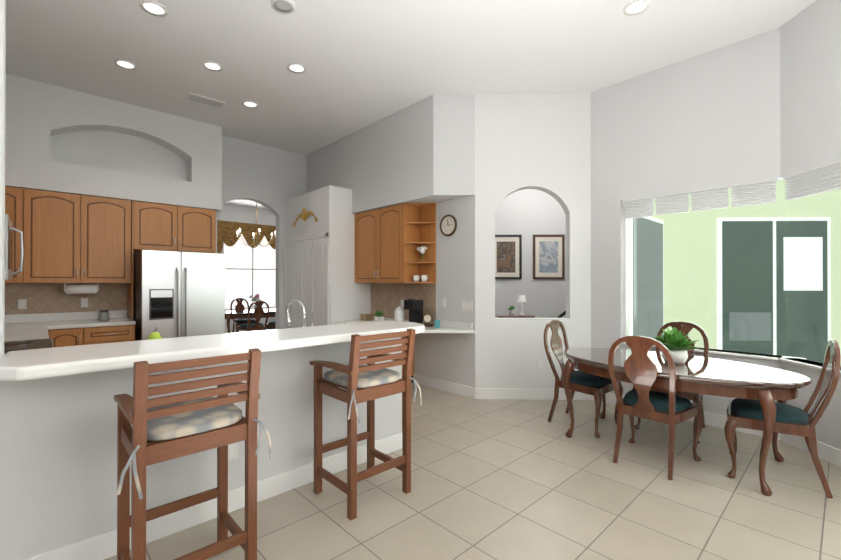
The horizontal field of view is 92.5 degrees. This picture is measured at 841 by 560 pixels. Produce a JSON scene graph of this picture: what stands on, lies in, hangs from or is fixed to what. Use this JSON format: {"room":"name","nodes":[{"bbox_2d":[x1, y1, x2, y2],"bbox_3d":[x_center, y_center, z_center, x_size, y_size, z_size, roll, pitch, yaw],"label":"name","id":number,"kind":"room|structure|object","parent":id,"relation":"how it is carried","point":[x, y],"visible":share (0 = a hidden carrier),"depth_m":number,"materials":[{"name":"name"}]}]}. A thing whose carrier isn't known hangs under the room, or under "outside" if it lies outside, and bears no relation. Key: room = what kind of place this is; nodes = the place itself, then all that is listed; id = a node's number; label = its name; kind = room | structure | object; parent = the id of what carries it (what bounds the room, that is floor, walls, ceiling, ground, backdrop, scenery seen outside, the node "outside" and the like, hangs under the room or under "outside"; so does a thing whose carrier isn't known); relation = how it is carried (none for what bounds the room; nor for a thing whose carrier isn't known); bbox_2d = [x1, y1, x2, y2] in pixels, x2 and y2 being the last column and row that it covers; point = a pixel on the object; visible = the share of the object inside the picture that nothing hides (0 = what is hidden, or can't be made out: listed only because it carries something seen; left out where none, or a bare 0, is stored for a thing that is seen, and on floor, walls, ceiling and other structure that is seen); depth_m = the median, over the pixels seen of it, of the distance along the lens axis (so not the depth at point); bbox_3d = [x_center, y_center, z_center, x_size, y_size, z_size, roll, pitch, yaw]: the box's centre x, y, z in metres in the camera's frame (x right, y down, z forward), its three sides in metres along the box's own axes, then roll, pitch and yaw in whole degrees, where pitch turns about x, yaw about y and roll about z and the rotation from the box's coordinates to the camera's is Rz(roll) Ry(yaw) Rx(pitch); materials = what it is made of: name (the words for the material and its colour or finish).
{"room":"dining room","nodes":[
{"label":"dining room","id":0,"kind":"room"},
{"bbox_2d":[0,0,5,559],"bbox_3d":[-0.005,-0.420,2.336,6.600,3.620,9.650,0,0,-43],"label":"wall column","id":1,"kind":"structure","parent":0,"point":[2,140],"depth_m":1.77,"materials":[{"name":"white paint"}]},
{"bbox_2d":[5,214,23,279],"bbox_3d":[-3.104,-0.223,2.785,0.505,0.430,0.730,0,0,-43],"label":"over-the-range microwave","id":2,"kind":"object","parent":1,"relation":"attached to","point":[9,229],"visible":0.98,"depth_m":2.81,"materials":[{"name":"grey metal"}]},
{"bbox_2d":[5,73,221,317],"bbox_3d":[-3.994,-0.410,5.067,2.650,3.620,0.500,0,0,-43],"label":"wall","id":3,"kind":"structure","parent":0,"point":[62,139],"depth_m":4.97,"materials":[{"name":"white paint"}]},
{"bbox_2d":[5,283,127,314],"bbox_3d":[-4.389,0.208,4.822,1.435,0.352,0.006,0,0,-43],"label":"tile backsplash","id":4,"kind":"structure","parent":3,"relation":"attached to","point":[48,298],"depth_m":4.85,"materials":[{"name":"tile"}]},
{"bbox_2d":[18,299,26,308],"bbox_3d":[-4.579,0.269,4.628,0.070,0.115,0.008,0,0,-43],"label":"outlet","id":5,"kind":"object","parent":4,"relation":"attached to","point":[22,303],"depth_m":4.63,"materials":[{"name":"white plastic"}]},
{"bbox_2d":[81,298,87,306],"bbox_3d":[-4.180,0.270,5.006,0.070,0.115,0.008,0,0,-43],"label":"outlet","id":6,"kind":"object","parent":4,"relation":"attached to","point":[84,301],"depth_m":5.00,"materials":[{"name":"white plastic"}]},
{"bbox_2d":[33,189,132,285],"bbox_3d":[-4.131,-0.494,4.841,1.030,1.045,0.336,0,0,-43],"label":"upper cabinet","id":7,"kind":"object","parent":3,"relation":"attached to","point":[71,238],"depth_m":4.75,"materials":[{"name":"brown wood"}]},
{"bbox_2d":[64,283,98,293],"bbox_3d":[-4.069,0.093,4.831,0.320,0.123,0.110,0,0,-43],"label":"paper towel holder","id":8,"kind":"object","parent":7,"relation":"attached to","point":[81,289],"visible":1,"depth_m":4.80,"materials":[{"name":"white paper"}]},
{"bbox_2d":[133,201,215,253],"bbox_3d":[-3.388,-0.705,5.543,0.967,0.616,0.336,0,0,-43],"label":"upper cabinet","id":9,"kind":"object","parent":3,"relation":"attached to","point":[158,227],"depth_m":5.39,"materials":[{"name":"brown wood"}]},
{"bbox_2d":[147,327,161,339],"bbox_3d":[-1.652,0.382,2.504,0.120,0.184,0.120,0,0,-43],"label":"pear","id":10,"kind":"object","parent":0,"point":[155,335],"visible":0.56,"depth_m":2.48,"materials":[{"name":"green food"}]},
{"bbox_2d":[2,337,401,559],"bbox_3d":[-1.048,0.891,2.619,2.320,1.000,0.140,0,0,-43],"label":"wall","id":11,"kind":"structure","parent":0,"point":[59,461],"depth_m":2.01,"materials":[{"name":"white paint"}]},
{"bbox_2d":[0,321,424,380],"bbox_3d":[-0.933,0.360,2.467,2.396,0.055,0.560,0,0,-43],"label":"countertop","id":12,"kind":"structure","parent":11,"relation":"on","point":[25,365],"depth_m":2.00,"materials":[{"name":"white stone"}]},
{"bbox_2d":[24,432,401,559],"bbox_3d":[-1.037,1.326,2.617,2.335,0.130,0.155,0,0,-43],"label":"baseboard","id":13,"kind":"structure","parent":11,"relation":"attached to","point":[102,546],"depth_m":2.32,"materials":[{"name":"white wood"}]},
{"bbox_2d":[228,442,237,460],"bbox_3d":[-1.137,1.020,2.430,0.070,0.115,0.008,0,0,-43],"label":"outlet","id":14,"kind":"object","parent":11,"relation":"attached to","point":[233,447],"depth_m":2.43,"materials":[{"name":"white plastic"}]},
{"bbox_2d":[217,204,275,330],"bbox_3d":[-5.576,-0.385,11.586,6.200,3.620,0.150,0,0,-43],"label":"wall","id":15,"kind":"structure","parent":0,"point":[235,213],"depth_m":11.89,"materials":[{"name":"white paint"}]},
{"bbox_2d":[217,220,275,252],"bbox_3d":[-4.954,-1.194,11.949,2.100,1.000,0.080,0,0,-43],"label":"window valance","id":16,"kind":"object","parent":15,"relation":"attached to","point":[226,233],"visible":0.65,"depth_m":11.69,"materials":[{"name":"fabric"}]},
{"bbox_2d":[222,234,275,310],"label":"dining room window","id":17,"kind":"structure","parent":15,"relation":"in","point":[233,279],"depth_m":11.99,"materials":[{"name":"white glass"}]},
{"bbox_2d":[216,135,305,328],"bbox_3d":[-2.606,-0.404,6.619,1.500,3.620,0.150,0,0,-43],"label":"wall","id":18,"kind":"structure","parent":0,"point":[272,179],"depth_m":6.64,"materials":[{"name":"white paint"}]},
{"bbox_2d":[286,299,313,326],"bbox_3d":[-1.083,0.309,3.147,0.750,0.336,0.486,0,0,-43],"label":"sink faucet","id":19,"kind":"object","parent":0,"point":[288,319],"visible":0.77,"depth_m":3.08,"materials":[{"name":"silver metal"}]},
{"bbox_2d":[286,185,370,324],"bbox_3d":[-1.526,0.011,6.654,0.880,2.790,1.580,0,0,-43],"label":"wall","id":20,"kind":"structure","parent":0,"point":[330,207],"depth_m":5.97,"materials":[{"name":"white paint"}]},
{"bbox_2d":[293,208,316,225],"bbox_3d":[-1.815,-1.013,6.288,0.048,0.255,0.771,0,0,-43],"label":"wall decoration","id":21,"kind":"object","parent":20,"relation":"attached to","point":[304,215],"visible":0.98,"depth_m":6.26,"materials":[{"name":"gold metal"}]},
{"bbox_2d":[286,238,324,327],"bbox_3d":[-1.825,0.380,6.295,0.040,2.020,1.284,0,0,-43],"label":"bifold doors","id":22,"kind":"structure","parent":20,"relation":"in","point":[305,273],"depth_m":6.24,"materials":[{"name":"white wood"}]},
{"bbox_2d":[284,232,328,328],"bbox_3d":[-1.817,0.350,6.303,0.017,2.110,1.430,0,0,-43],"label":"door frame","id":23,"kind":"structure","parent":20,"relation":"attached to","point":[312,236],"depth_m":5.83,"materials":[{"name":"white wood"}]},
{"bbox_2d":[306,94,474,387],"bbox_3d":[-0.677,-0.406,6.033,0.500,3.620,3.650,0,0,-43],"label":"wall","id":24,"kind":"structure","parent":0,"point":[422,151],"depth_m":5.06,"materials":[{"name":"white paint"}]},
{"bbox_2d":[355,203,422,282],"bbox_3d":[-0.496,-0.490,5.760,0.306,1.044,1.128,0,0,-43],"label":"upper cabinet","id":25,"kind":"object","parent":24,"relation":"attached to","point":[389,240],"depth_m":5.46,"materials":[{"name":"brown wood"}]},
{"bbox_2d":[413,275,427,281],"bbox_3d":[0.004,-0.031,5.304,0.209,0.085,0.089,0,0,9],"label":"cup","id":26,"kind":"object","parent":25,"relation":"in","point":[416,278],"visible":1,"depth_m":5.28,"materials":[{"name":"white ceramic"}]},
{"bbox_2d":[417,246,426,259],"bbox_3d":[0.020,-0.354,5.315,0.130,0.212,0.146,0,0,-43],"label":"vase","id":27,"kind":"object","parent":25,"relation":"in","point":[421,249],"visible":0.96,"depth_m":5.27,"materials":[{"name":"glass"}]},
{"bbox_2d":[371,283,435,322],"bbox_3d":[-0.286,0.291,5.753,0.006,0.511,1.420,0,0,-43],"label":"tile backsplash","id":28,"kind":"structure","parent":24,"relation":"attached to","point":[386,298],"depth_m":5.75,"materials":[{"name":"tile"}]},
{"bbox_2d":[441,298,445,306],"bbox_3d":[0.294,0.281,5.140,0.008,0.115,0.070,0,0,-43],"label":"outlet","id":29,"kind":"object","parent":24,"relation":"attached to","point":[443,300],"depth_m":5.14,"materials":[{"name":"white plastic"}]},
{"bbox_2d":[440,214,456,235],"bbox_3d":[0.347,-0.700,5.069,0.029,0.276,0.276,0,0,-43],"label":"round wall clock","id":30,"kind":"object","parent":24,"relation":"attached to","point":[448,224],"visible":1,"depth_m":5.06,"materials":[{"name":"brown"}]},
{"bbox_2d":[462,301,472,310],"bbox_3d":[0.562,0.299,4.856,0.008,0.115,0.168,0,0,-43],"label":"outlet","id":31,"kind":"object","parent":24,"relation":"attached to","point":[466,305],"depth_m":4.85,"materials":[{"name":"white plastic"}]},
{"bbox_2d":[413,373,840,467],"bbox_3d":[1.801,1.328,3.188,2.414,0.130,6.182,0,0,-43],"label":"baseboard","id":32,"kind":"structure","parent":24,"relation":"attached to","point":[502,393],"depth_m":4.73,"materials":[{"name":"white wood"}]},
{"bbox_2d":[5,0,815,208],"bbox_3d":[-1.308,-2.268,5.616,12.000,0.100,18.000,0,0,-43],"label":"ceiling","id":33,"kind":"structure","parent":0,"point":[365,63],"depth_m":3.87,"materials":[{"name":"white paint"}]},
{"bbox_2d":[114,59,136,69],"bbox_3d":[-3.028,-2.219,4.130,0.196,0.008,0.196,0,0,-43],"label":"recessed light","id":34,"kind":"object","parent":33,"relation":"in","point":[126,64],"visible":0.96,"depth_m":4.13,"materials":[{"name":"white glass"}]},
{"bbox_2d":[140,0,167,16],"bbox_3d":[-2.175,-2.223,3.285,0.196,0.008,0.196,0,0,-43],"label":"recessed light","id":35,"kind":"object","parent":33,"relation":"in","point":[154,8],"visible":1,"depth_m":3.28,"materials":[{"name":"white glass"}]},
{"bbox_2d":[185,92,224,107],"bbox_3d":[-2.637,-2.212,4.940,0.400,0.016,0.180,0,0,-43],"label":"ceiling vent","id":36,"kind":"object","parent":33,"relation":"in","point":[204,100],"visible":1,"depth_m":4.92,"materials":[{"name":"white metal"}]},
{"bbox_2d":[202,61,222,71],"bbox_3d":[-2.150,-2.219,4.162,0.196,0.008,0.196,0,0,-43],"label":"recessed light","id":37,"kind":"object","parent":33,"relation":"in","point":[214,66],"visible":1,"depth_m":4.16,"materials":[{"name":"white glass"}]},
{"bbox_2d":[242,101,258,107],"bbox_3d":[-2.138,-2.216,5.053,0.196,0.008,0.196,0,0,-43],"label":"recessed light","id":38,"kind":"object","parent":33,"relation":"in","point":[251,104],"visible":0.94,"depth_m":5.06,"materials":[{"name":"white"}]},
{"bbox_2d":[236,202,275,246],"bbox_3d":[-3.818,-1.492,9.364,0.901,1.418,0.918,0,0,-43],"label":"dining chandelier","id":39,"kind":"object","parent":33,"relation":"hanging from","point":[256,243],"visible":0.96,"depth_m":9.35,"materials":[{"name":"gold metal"}]},
{"bbox_2d":[271,0,294,13],"bbox_3d":[-1.108,-2.221,3.248,0.190,0.012,0.190,0,0,-43],"label":"recessed light","id":40,"kind":"object","parent":33,"relation":"in","point":[285,6],"visible":0.94,"depth_m":3.25,"materials":[{"name":"white"}]},
{"bbox_2d":[287,63,305,72],"bbox_3d":[-1.293,-2.219,4.201,0.196,0.008,0.196,0,0,-43],"label":"recessed light","id":41,"kind":"object","parent":33,"relation":"in","point":[297,67],"visible":1,"depth_m":4.19,"materials":[{"name":"white glass"}]},
{"bbox_2d":[623,0,650,15],"bbox_3d":[1.758,-2.223,3.272,0.196,0.008,0.196,0,0,-43],"label":"recessed light","id":42,"kind":"object","parent":33,"relation":"in","point":[634,7],"visible":1,"depth_m":3.27,"materials":[{"name":"white"}]},
{"bbox_2d":[104,329,840,559],"bbox_3d":[-1.308,1.452,5.602,12.000,0.100,18.000,0,0,-43],"label":"floor","id":43,"kind":"structure","parent":0,"point":[501,479],"depth_m":2.54,"materials":[{"name":"tile"}]},
{"bbox_2d":[4,337,53,353],"bbox_3d":[-3.025,0.852,2.856,0.711,1.040,0.730,0,0,-43],"label":"range","id":44,"kind":"object","parent":43,"relation":"on","point":[26,344],"visible":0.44,"depth_m":2.99,"materials":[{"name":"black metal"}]},
{"bbox_2d":[48,325,134,346],"bbox_3d":[-2.584,0.959,3.898,2.797,0.873,3.824,0,0,-43],"label":"base cabinet","id":45,"kind":"object","parent":43,"relation":"on","point":[87,336],"visible":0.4,"depth_m":4.57,"materials":[{"name":"brown wood"}]},
{"bbox_2d":[4,334,48,341],"bbox_3d":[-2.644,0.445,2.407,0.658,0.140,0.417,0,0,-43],"label":"countertop","id":46,"kind":"structure","parent":45,"relation":"on","point":[41,336],"depth_m":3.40,"materials":[{"name":"white stone"}]},
{"bbox_2d":[4,313,51,336],"bbox_3d":[-3.991,0.451,3.834,0.660,0.140,1.987,0,0,-43],"label":"countertop","id":47,"kind":"structure","parent":45,"relation":"on","point":[18,327],"depth_m":4.45,"materials":[{"name":"white stone"}]},
{"bbox_2d":[47,310,135,328],"bbox_3d":[-3.922,0.454,4.803,0.772,0.140,0.673,0,0,-43],"label":"countertop","id":48,"kind":"structure","parent":45,"relation":"on","point":[66,320],"depth_m":4.83,"materials":[{"name":"white stone"}]},
{"bbox_2d":[98,310,108,320],"bbox_3d":[-3.834,0.419,4.872,0.104,0.128,0.102,0,0,-43],"label":"jar","id":49,"kind":"object","parent":48,"relation":"on","point":[103,315],"visible":1,"depth_m":4.84,"materials":[{"name":"grey"}]},
{"bbox_2d":[133,250,224,340],"bbox_3d":[-3.207,0.516,5.336,0.920,1.770,0.866,0,0,-43],"label":"refrigerator","id":50,"kind":"object","parent":43,"relation":"on","point":[178,294],"visible":0.67,"depth_m":5.03,"materials":[{"name":"grey metal"}]},
{"bbox_2d":[114,348,272,559],"bbox_3d":[-1.072,0.849,1.844,0.576,1.078,0.539,0,0,-43],"label":"bar stool","id":51,"kind":"object","parent":43,"relation":"on","point":[151,431],"visible":1,"depth_m":1.74,"materials":[{"name":"brown wood"}]},
{"bbox_2d":[230,298,257,332],"bbox_3d":[-4.303,0.923,9.796,0.559,0.996,0.597,0,0,-43],"label":"chair","id":52,"kind":"object","parent":43,"relation":"on","point":[238,306],"visible":0.46,"depth_m":9.83,"materials":[{"name":"brown wood"}]},
{"bbox_2d":[225,309,274,332],"bbox_3d":[-3.818,1.057,9.354,1.900,0.720,1.040,0,0,-43],"label":"table","id":53,"kind":"object","parent":43,"relation":"on","point":[237,314],"visible":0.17,"depth_m":8.80,"materials":[{"name":"brown wood"}]},
{"bbox_2d":[249,293,261,309],"bbox_3d":[-3.841,0.492,9.342,0.290,0.405,0.233,0,0,-43],"label":"flowers","id":54,"kind":"object","parent":53,"relation":"on","point":[256,298],"visible":0.83,"depth_m":9.29,"materials":[{"name":"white plant"}]},
{"bbox_2d":[236,301,269,332],"bbox_3d":[-3.588,0.919,8.674,0.559,0.996,0.597,0,0,-43],"label":"chair","id":55,"kind":"object","parent":43,"relation":"on","point":[258,312],"visible":0.77,"depth_m":8.51,"materials":[{"name":"brown wood"}]},
{"bbox_2d":[266,321,274,328],"bbox_3d":[-3.151,0.921,9.085,0.559,0.996,0.597,0,0,-43],"label":"chair","id":56,"kind":"object","parent":43,"relation":"on","point":[270,325],"visible":0.06,"depth_m":8.98,"materials":[{"name":"brown wood"}]},
{"bbox_2d":[310,328,421,519],"bbox_3d":[-0.382,0.852,2.647,0.576,1.078,0.539,0,0,-43],"label":"bar stool","id":57,"kind":"object","parent":43,"relation":"on","point":[371,381],"visible":1,"depth_m":2.55,"materials":[{"name":"brown wood"}]},
{"bbox_2d":[402,336,413,382],"bbox_3d":[-0.669,1.016,5.681,0.658,0.773,0.994,0,0,-43],"label":"base cabinet","id":58,"kind":"object","parent":43,"relation":"on","point":[412,364],"depth_m":5.52,"materials":[{"name":"brown wood"}]},
{"bbox_2d":[335,318,474,332],"bbox_3d":[-0.300,0.567,5.300,0.647,0.119,2.058,0,0,-43],"label":"countertop","id":59,"kind":"structure","parent":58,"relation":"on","point":[452,327],"depth_m":4.94,"materials":[{"name":"white stone"}]},
{"bbox_2d":[361,314,373,320],"bbox_3d":[-0.794,0.542,6.022,0.160,0.090,0.140,0,0,-43],"label":"basket","id":60,"kind":"object","parent":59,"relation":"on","point":[365,317],"visible":0.9,"depth_m":5.96,"materials":[{"name":"beige wicker"}]},
{"bbox_2d":[374,310,383,320],"bbox_3d":[-0.592,0.499,5.722,0.156,0.175,0.188,0,0,-43],"label":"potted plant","id":61,"kind":"object","parent":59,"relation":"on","point":[378,316],"visible":0.98,"depth_m":5.70,"materials":[{"name":"green plant"}]},
{"bbox_2d":[394,306,403,320],"bbox_3d":[-0.287,0.464,5.442,0.136,0.243,0.136,0,0,-43],"label":"ceramic canister","id":62,"kind":"object","parent":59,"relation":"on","point":[398,313],"visible":0.77,"depth_m":5.39,"materials":[{"name":"white ceramic"}]},
{"bbox_2d":[404,299,422,323],"bbox_3d":[-0.092,0.410,5.283,0.175,0.350,0.200,0,0,-43],"label":"coffee maker","id":63,"kind":"object","parent":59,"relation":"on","point":[414,307],"visible":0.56,"depth_m":5.24,"materials":[{"name":"black plastic"}]},
{"bbox_2d":[422,313,433,326],"bbox_3d":[0.094,0.497,5.170,0.150,0.174,0.100,0,0,17],"label":"alarm clock","id":64,"kind":"object","parent":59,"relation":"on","point":[427,318],"visible":1,"depth_m":5.15,"materials":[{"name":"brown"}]},
{"bbox_2d":[434,320,439,327],"bbox_3d":[0.208,0.533,4.975,0.072,0.100,0.072,0,0,-43],"label":"cup","id":65,"kind":"object","parent":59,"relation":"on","point":[437,323],"visible":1,"depth_m":4.95,"materials":[{"name":"teal"}]},
{"bbox_2d":[495,314,534,317],"bbox_3d":[1.462,0.970,6.318,0.570,0.870,0.400,0,0,2],"label":"console table","id":66,"kind":"object","parent":43,"relation":"on","point":[513,316],"visible":0.08,"depth_m":6.13,"materials":[{"name":"brown wood"}]},
{"bbox_2d":[508,305,514,314],"bbox_3d":[1.416,0.457,6.307,0.166,0.153,0.136,0,0,-43],"label":"plant pot","id":67,"kind":"object","parent":66,"relation":"on","point":[511,310],"visible":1,"depth_m":6.27,"materials":[{"name":"white ceramic"}]},
{"bbox_2d":[517,295,525,314],"bbox_3d":[1.587,0.379,6.317,0.150,0.310,0.150,0,0,-43],"label":"table lamp","id":68,"kind":"object","parent":66,"relation":"on","point":[521,298],"visible":1,"depth_m":6.28,"materials":[{"name":"white ceramic"}]},
{"bbox_2d":[557,311,565,317],"bbox_3d":[2.093,0.882,5.800,0.540,1.044,0.591,0,0,-13],"label":"barrel chair","id":69,"kind":"object","parent":43,"relation":"on","point":[561,315],"visible":0.12,"depth_m":6.06,"materials":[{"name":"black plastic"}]},
{"bbox_2d":[543,320,622,437],"bbox_3d":[1.577,0.901,3.947,0.559,0.996,0.597,0,0,-43],"label":"dining chair","id":70,"kind":"object","parent":43,"relation":"on","point":[597,387],"visible":0.73,"depth_m":3.91,"materials":[{"name":"brown wood"}]},
{"bbox_2d":[608,336,703,480],"bbox_3d":[1.794,0.898,3.115,0.597,0.996,0.559,0,0,-43],"label":"dining chair","id":71,"kind":"object","parent":43,"relation":"on","point":[671,408],"visible":1,"depth_m":2.97,"materials":[{"name":"brown wood"}]},
{"bbox_2d":[632,321,708,443],"bbox_3d":[2.392,0.901,3.803,0.597,0.996,0.559,0,0,-43],"label":"dining chair","id":72,"kind":"object","parent":43,"relation":"on","point":[687,328],"visible":0.42,"depth_m":3.83,"materials":[{"name":"brown wood"}]},
{"bbox_2d":[562,348,810,495],"bbox_3d":[2.051,1.034,3.357,0.980,0.720,1.740,0,0,-43],"label":"oval dining table","id":73,"kind":"object","parent":43,"relation":"on","point":[765,386],"visible":0.92,"depth_m":2.92,"materials":[{"name":"brown wood"}]},
{"bbox_2d":[654,327,698,363],"bbox_3d":[2.100,0.526,3.326,0.359,0.291,0.352,0,0,-43],"label":"centerpiece plant","id":74,"kind":"object","parent":73,"relation":"on","point":[675,342],"visible":0.94,"depth_m":3.25,"materials":[{"name":"green plant"}]},
{"bbox_2d":[724,340,840,497],"bbox_3d":[2.554,0.897,2.879,0.597,0.996,0.559,0,0,39],"label":"dining chair","id":75,"kind":"object","parent":43,"relation":"on","point":[748,414],"visible":1,"depth_m":2.75,"materials":[{"name":"brown wood"}]},
{"bbox_2d":[495,189,565,317],"bbox_3d":[1.753,-0.402,7.220,5.200,3.620,0.150,0,0,2],"label":"wall","id":76,"kind":"structure","parent":0,"point":[527,214],"depth_m":7.14,"materials":[{"name":"white paint"}]},
{"bbox_2d":[495,235,521,278],"bbox_3d":[1.516,-0.422,7.135,0.550,0.790,0.030,0,0,2],"label":"picture","id":77,"kind":"object","parent":76,"relation":"attached to","point":[508,256],"visible":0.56,"depth_m":7.13,"materials":[{"name":"black"}]},
{"bbox_2d":[533,234,564,278],"bbox_3d":[2.265,-0.422,7.114,0.550,0.790,0.030,0,0,2],"label":"picture","id":78,"kind":"object","parent":76,"relation":"attached to","point":[548,256],"visible":0.94,"depth_m":7.11,"materials":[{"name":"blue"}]},
{"bbox_2d":[475,92,590,388],"bbox_3d":[1.379,-0.411,4.829,1.458,3.620,0.150,0,0,2],"label":"wall","id":79,"kind":"structure","parent":0,"point":[538,141],"depth_m":4.76,"materials":[{"name":"white paint"}]},
{"bbox_2d":[591,27,805,414],"bbox_3d":[2.643,-0.413,4.170,0.150,3.620,1.940,0,0,-43],"label":"wall","id":80,"kind":"structure","parent":0,"point":[710,118],"depth_m":4.09,"materials":[{"name":"white paint"}]},
{"bbox_2d":[622,177,777,218],"label":"window blinds","id":81,"kind":"object","parent":80,"relation":"attached to","point":[668,200],"depth_m":3.93,"materials":[{"name":"grey plastic"}]},
{"bbox_2d":[780,0,840,449],"bbox_3d":[3.178,-0.422,1.820,0.150,3.620,3.400,0,0,2],"label":"wall","id":82,"kind":"structure","parent":0,"point":[810,85],"depth_m":3.23,"materials":[{"name":"white paint"}]},
{"bbox_2d":[621,181,840,373],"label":"window","id":83,"kind":"structure","parent":82,"relation":"in","point":[739,273],"depth_m":3.87,"materials":[{"name":"clear glass"}]},
{"bbox_2d":[783,158,840,199],"label":"window blinds","id":84,"kind":"object","parent":82,"relation":"attached to","point":[817,179],"depth_m":3.22,"materials":[{"name":"grey plastic"}]},
{"label":"outside","id":85,"kind":"structure","parent":0,"visible":0},
{"bbox_2d":[628,199,663,335],"bbox_3d":[3.038,-0.397,5.682,2.480,3.600,0.038,0,0,-43],"label":"wall","id":86,"kind":"structure","parent":85,"point":[658,216],"depth_m":5.45,"materials":[{"name":"white paint"}]},
{"bbox_2d":[629,212,663,339],"bbox_3d":[3.349,0.224,5.918,1.400,2.360,0.038,0,0,-43],"label":"door","id":87,"kind":"structure","parent":86,"relation":"in","point":[638,250],"depth_m":5.81,"materials":[{"name":"grey"}]},
{"bbox_2d":[664,180,840,351],"bbox_3d":[7.509,-0.394,6.485,7.250,3.600,0.150,0,0,2],"label":"wall","id":88,"kind":"structure","parent":85,"point":[676,290],"depth_m":6.49,"materials":[{"name":"green paint"}]},
{"bbox_2d":[717,217,830,362],"bbox_3d":[5.647,0.195,6.432,1.750,2.420,0.054,0,0,2],"label":"door","id":89,"kind":"structure","parent":88,"relation":"in","point":[819,279],"depth_m":6.41,"materials":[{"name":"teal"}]}
]}

